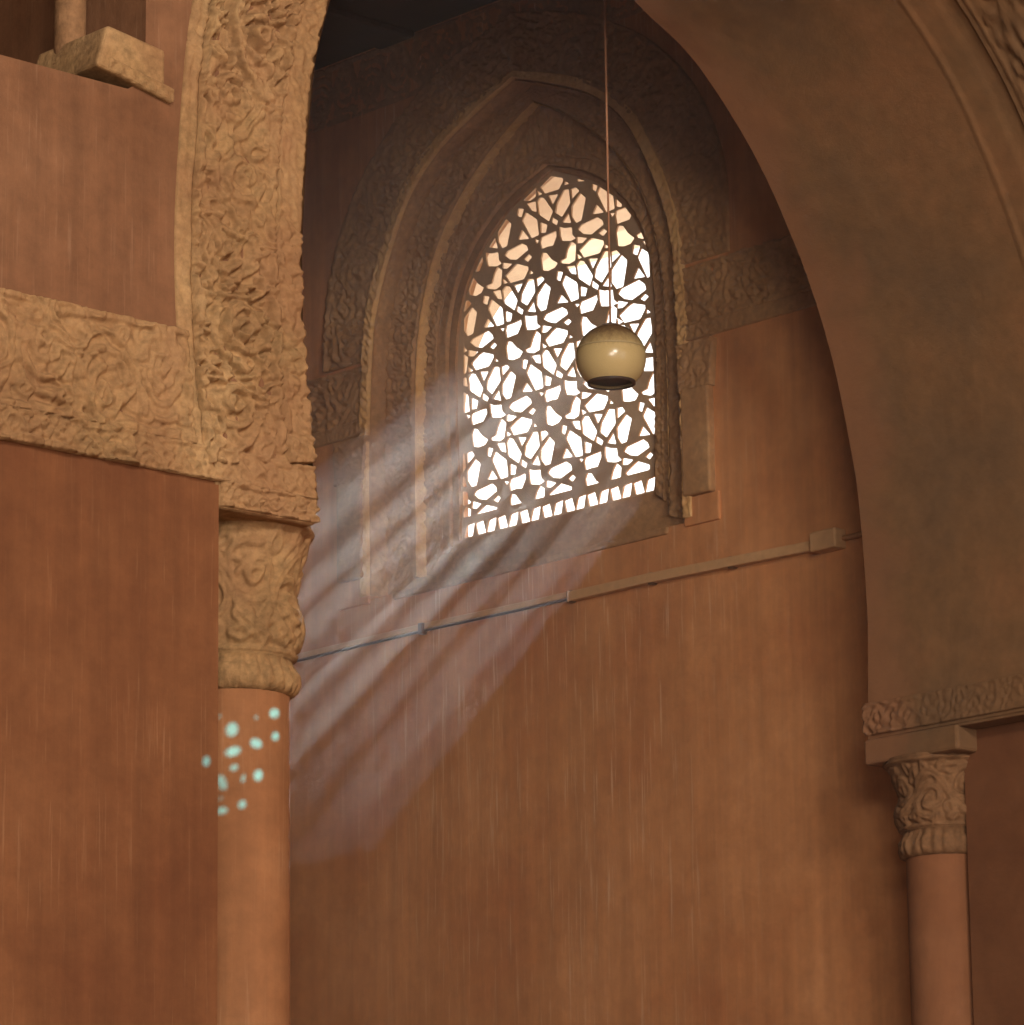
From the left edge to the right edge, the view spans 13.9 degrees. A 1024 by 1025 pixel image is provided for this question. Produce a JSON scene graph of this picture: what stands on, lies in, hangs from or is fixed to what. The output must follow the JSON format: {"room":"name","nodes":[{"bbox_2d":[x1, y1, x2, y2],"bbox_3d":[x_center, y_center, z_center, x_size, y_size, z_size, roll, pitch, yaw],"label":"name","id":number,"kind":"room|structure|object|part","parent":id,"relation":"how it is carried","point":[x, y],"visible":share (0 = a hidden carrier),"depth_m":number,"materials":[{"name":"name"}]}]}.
{"room":"mosque","nodes":[
{"label":"mosque","id":0,"kind":"room"},
{"bbox_2d":[0,0,306,1024],"bbox_3d":[-0.407,0.530,12.886,7.327,8.020,1.630,11,-18,-42],"label":"wall","id":1,"kind":"structure","parent":0,"point":[109,569],"depth_m":11.18,"materials":[{"name":"paint"}]},
{"bbox_2d":[36,26,163,98],"bbox_3d":[-1.152,-1.214,11.648,0.236,0.167,0.320,11,-18,-42],"label":"trim","id":2,"kind":"structure","parent":1,"relation":"attached to","point":[87,56],"depth_m":11.54,"materials":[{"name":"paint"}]},
{"bbox_2d":[52,0,85,64],"bbox_3d":[-1.235,-1.720,11.776,0.124,1.200,0.124,11,-18,-42],"label":"colonnette","id":3,"kind":"object","parent":2,"relation":"on","point":[69,15],"visible":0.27,"depth_m":11.65,"materials":[{"name":"beige stone"}]},
{"bbox_2d":[107,57,173,103],"bbox_3d":[-1.023,-1.187,11.545,0.223,0.077,0.031,11,-18,-42],"label":"trim","id":4,"kind":"structure","parent":1,"relation":"attached to","point":[164,92],"depth_m":11.54,"materials":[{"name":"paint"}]},
{"bbox_2d":[174,0,211,452],"bbox_3d":[0.909,-1.448,13.486,5.064,3.448,0.044,11,-18,-42],"label":"trim archivolt moulding","id":5,"kind":"structure","parent":1,"relation":"attached to","point":[199,17],"depth_m":11.60,"materials":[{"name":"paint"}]},
{"bbox_2d":[191,0,304,463],"bbox_3d":[0.921,-1.429,13.468,4.954,3.384,0.094,11,-18,-42],"label":"trim","id":6,"kind":"structure","parent":1,"relation":"attached to","point":[238,209],"depth_m":11.69,"materials":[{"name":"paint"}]},
{"bbox_2d":[275,0,327,463],"bbox_3d":[0.919,-1.310,13.444,4.374,3.048,0.069,11,-18,-42],"label":"trim","id":7,"kind":"structure","parent":1,"relation":"attached to","point":[296,407],"depth_m":11.80,"materials":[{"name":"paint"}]},
{"bbox_2d":[300,0,1023,738],"bbox_3d":[0.355,-1.074,14.012,4.180,3.032,1.638,11,-18,-42],"label":"arch","id":8,"kind":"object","parent":1,"relation":"attached to","point":[886,137],"depth_m":15.42,"materials":[{"name":"paint"}]},
{"bbox_2d":[314,0,496,70],"bbox_3d":[-0.922,-5.392,5.654,21.807,0.250,24.000,11,-18,-42],"label":"ceiling","id":9,"kind":"structure","parent":0,"point":[415,15],"depth_m":18.74,"materials":[{"name":"brown wood"}]},
{"bbox_2d":[322,6,413,48],"bbox_3d":[-3.294,-2.699,16.517,7.607,0.050,0.240,11,-18,-42],"label":"beam","id":10,"kind":"structure","parent":9,"relation":"attached to","point":[338,22],"depth_m":18.86,"materials":[{"name":"brown wood"}]},
{"bbox_2d":[575,0,645,390],"bbox_3d":[0.363,-1.622,16.240,0.269,2.329,0.269,-2,-13,4],"label":"hanging lamp","id":11,"kind":"object","parent":9,"relation":"hanging from","point":[611,356],"visible":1,"depth_m":15.92,"materials":[{"name":"beige glass"}]},
{"bbox_3d":[0.363,-1.740,16.269,0.010,2.085,0.008,11,-18,-42],"label":"cord","id":12,"kind":"part","parent":11,"relation":"part of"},
{"bbox_3d":[0.377,-0.602,16.003,0.268,0.223,0.268,11,-18,-42],"label":"globe","id":13,"kind":"part","parent":11,"relation":"part of","materials":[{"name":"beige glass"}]},
{"bbox_2d":[592,379,631,385],"bbox_3d":[0.378,-0.507,15.981,0.173,0.008,0.173,11,-18,-42],"label":"socket","id":14,"kind":"object","parent":11,"relation":"attached to","point":[595,382],"depth_m":16.02,"materials":[{"name":"black metal"}]},
{"bbox_2d":[465,177,630,405],"bbox_3d":[6.750,0.151,11.667,0.860,8.020,24.000,11,-18,-42],"label":"wall","id":15,"kind":"structure","parent":0,"point":[519,272],"depth_m":19.48,"materials":[{"name":"paint"}]},
{"bbox_2d":[449,165,662,552],"bbox_3d":[0.197,-0.762,18.312,0.055,2.580,2.373,11,-18,-42],"label":"trim","id":16,"kind":"structure","parent":15,"relation":"attached to","point":[458,543],"depth_m":18.59,"materials":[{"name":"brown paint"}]},
{"bbox_2d":[518,229,645,284],"bbox_3d":[0.767,-1.854,20.846,2.050,0.160,7.500,11,-18,-42],"label":"trim","id":17,"kind":"structure","parent":15,"relation":"attached to","point":[593,247],"depth_m":22.43,"materials":[{"name":"paint"}]},
{"bbox_2d":[290,0,910,1024],"bbox_3d":[6.261,0.053,11.220,0.100,8.020,24.000,11,-18,-42],"label":"wall","id":18,"kind":"structure","parent":0,"point":[661,803],"depth_m":17.31,"materials":[{"name":"paint"}]},
{"bbox_2d":[307,366,361,433],"bbox_3d":[-1.126,-0.419,19.333,0.058,0.250,1.365,11,-18,-42],"label":"trim","id":19,"kind":"structure","parent":18,"relation":"attached to","point":[335,402],"depth_m":18.99,"materials":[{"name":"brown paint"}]},
{"bbox_2d":[311,419,363,447],"bbox_3d":[-1.122,-0.266,19.299,0.053,0.065,1.365,11,-18,-42],"label":"trim","id":20,"kind":"structure","parent":18,"relation":"attached to","point":[350,430],"depth_m":18.93,"materials":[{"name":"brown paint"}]},
{"bbox_2d":[332,435,372,610],"bbox_3d":[-0.711,0.048,18.775,0.060,0.765,0.220,11,-18,-42],"label":"pilaster","id":21,"kind":"object","parent":18,"relation":"attached to","point":[349,457],"visible":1,"depth_m":18.76,"materials":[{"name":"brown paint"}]},
{"bbox_2d":[308,0,643,134],"bbox_3d":[0.014,-2.134,18.473,0.037,0.290,4.740,11,-18,-42],"label":"carved frieze","id":22,"kind":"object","parent":18,"relation":"attached to","point":[319,114],"depth_m":18.98,"materials":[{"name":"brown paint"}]},
{"bbox_2d":[322,11,729,596],"bbox_3d":[0.022,-1.001,18.202,0.058,2.459,2.545,11,-18,-42],"label":"trim","id":23,"kind":"structure","parent":18,"relation":"in","point":[680,128],"depth_m":18.35,"materials":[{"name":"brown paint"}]},
{"bbox_2d":[369,79,683,596],"bbox_3d":[0.062,-0.845,18.203,0.112,2.156,1.968,11,-18,-42],"label":"trim","id":24,"kind":"structure","parent":18,"relation":"attached to","point":[378,519],"depth_m":18.79,"materials":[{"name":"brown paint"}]},
{"bbox_2d":[393,527,668,599],"bbox_3d":[0.090,0.227,17.931,0.102,0.033,1.710,11,-18,-42],"label":"sill","id":25,"kind":"structure","parent":18,"relation":"attached to","point":[661,531],"depth_m":17.86,"materials":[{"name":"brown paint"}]},
{"bbox_2d":[384,85,682,594],"bbox_3d":[0.101,-0.835,18.237,0.047,2.170,1.967,11,-18,-42],"label":"trim","id":26,"kind":"structure","parent":18,"relation":"attached to","point":[402,485],"depth_m":18.69,"materials":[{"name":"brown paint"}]},
{"bbox_2d":[390,88,683,590],"bbox_3d":[0.128,-0.776,18.249,0.065,2.580,2.373,11,-18,-42],"label":"trim","id":27,"kind":"structure","parent":18,"relation":"attached to","point":[668,521],"depth_m":18.11,"materials":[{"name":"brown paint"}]},
{"bbox_2d":[415,102,669,576],"bbox_3d":[0.126,-0.828,18.260,0.067,2.006,1.597,11,-18,-42],"label":"trim","id":28,"kind":"structure","parent":18,"relation":"attached to","point":[455,217],"depth_m":18.73,"materials":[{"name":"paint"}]},
{"bbox_2d":[423,103,668,575],"bbox_3d":[0.147,-0.821,18.278,0.051,2.020,1.603,11,-18,-42],"label":"trim","id":29,"kind":"structure","parent":18,"relation":"attached to","point":[568,141],"depth_m":18.60,"materials":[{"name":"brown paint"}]},
{"bbox_2d":[426,111,669,574],"bbox_3d":[0.164,-0.769,18.282,0.035,2.580,2.373,11,-18,-42],"label":"trim","id":30,"kind":"structure","parent":18,"relation":"attached to","point":[656,510],"depth_m":18.19,"materials":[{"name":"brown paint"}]},
{"bbox_2d":[438,157,663,553],"bbox_3d":[0.158,-0.746,18.270,0.033,1.670,1.425,11,-18,-42],"label":"trim","id":31,"kind":"structure","parent":18,"relation":"attached to","point":[470,240],"depth_m":18.57,"materials":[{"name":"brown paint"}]},
{"bbox_2d":[458,171,655,539],"bbox_3d":[0.192,-0.729,18.299,0.009,1.630,1.345,11,-18,-42],"label":"lattice","id":32,"kind":"object","parent":18,"relation":"in","point":[562,406],"visible":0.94,"depth_m":18.33,"materials":[{"name":"paint"}]},
{"bbox_2d":[297,527,861,661],"bbox_3d":[0.247,0.360,17.628,0.072,0.094,4.092,11,-18,-42],"label":"cable conduit","id":33,"kind":"object","parent":18,"relation":"attached to","point":[831,539],"visible":0.93,"depth_m":17.38,"materials":[{"name":"metal"}]},
{"bbox_2d":[674,336,720,526],"bbox_3d":[0.768,-0.330,17.233,0.062,0.765,0.210,11,-18,-42],"label":"pilaster","id":34,"kind":"object","parent":18,"relation":"attached to","point":[697,360],"visible":1,"depth_m":17.21,"materials":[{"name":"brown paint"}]},
{"bbox_2d":[682,235,810,325],"bbox_3d":[1.177,-1.008,16.937,0.058,0.250,1.365,11,-18,-42],"label":"trim","id":35,"kind":"structure","parent":18,"relation":"attached to","point":[735,283],"depth_m":17.16,"materials":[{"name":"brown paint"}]},
{"bbox_2d":[682,289,816,341],"bbox_3d":[1.181,-0.854,16.903,0.053,0.065,1.365,11,-18,-42],"label":"trim","id":36,"kind":"structure","parent":18,"relation":"attached to","point":[803,300],"depth_m":17.11,"materials":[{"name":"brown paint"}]},
{"bbox_2d":[964,721,1023,1024],"bbox_3d":[2.139,2.843,14.765,0.427,4.300,1.630,11,-18,-42],"label":"wall","id":37,"kind":"structure","parent":0,"point":[994,774],"depth_m":15.20,"materials":[{"name":"brown paint"}]},
{"bbox_2d":[861,673,1023,736],"bbox_3d":[1.877,0.631,15.064,0.045,0.120,1.642,11,-18,-42],"label":"trim","id":38,"kind":"structure","parent":37,"relation":"attached to","point":[1004,693],"depth_m":15.36,"materials":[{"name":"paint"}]},
{"bbox_2d":[868,711,1023,739],"bbox_3d":[2.072,0.683,15.231,0.512,0.140,1.654,11,-18,-42],"label":"trim","id":39,"kind":"structure","parent":37,"relation":"on","point":[1016,716],"depth_m":15.24,"materials":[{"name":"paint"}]},
{"bbox_3d":[-0.816,2.637,3.786,21.807,0.200,24.000,11,-18,-42],"label":"floor","id":40,"kind":"structure","parent":0,"visible":0},
{"bbox_2d":[217,481,319,1024],"bbox_3d":[-0.745,2.078,11.337,0.487,4.310,0.505,11,-18,-42],"label":"engaged column","id":41,"kind":"structure","parent":40,"relation":"on","point":[266,535],"depth_m":11.58,"materials":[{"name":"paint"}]},
{"bbox_2d":[865,724,976,1024],"bbox_3d":[1.632,2.930,15.110,0.443,4.300,0.462,11,-18,-42],"label":"engaged column","id":42,"kind":"structure","parent":40,"relation":"on","point":[925,768],"depth_m":15.35,"materials":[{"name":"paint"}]},
{"bbox_3d":[-5.897,-2.651,8.391,7.982,3.720,1.630,11,-18,-42],"label":"wall","id":43,"kind":"structure","parent":0,"visible":0},
{"bbox_2d":[0,288,197,442],"bbox_3d":[-1.685,-0.505,10.737,2.250,0.315,0.078,11,-18,-42],"label":"trim","id":44,"kind":"structure","parent":43,"relation":"attached to","point":[73,358],"depth_m":11.25,"materials":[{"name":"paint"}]},
{"bbox_2d":[0,403,318,498],"bbox_3d":[-1.529,-0.275,10.841,2.684,0.090,0.063,11,-18,-42],"label":"trim","id":45,"kind":"structure","parent":43,"relation":"attached to","point":[37,428],"depth_m":11.32,"materials":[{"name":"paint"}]}
]}

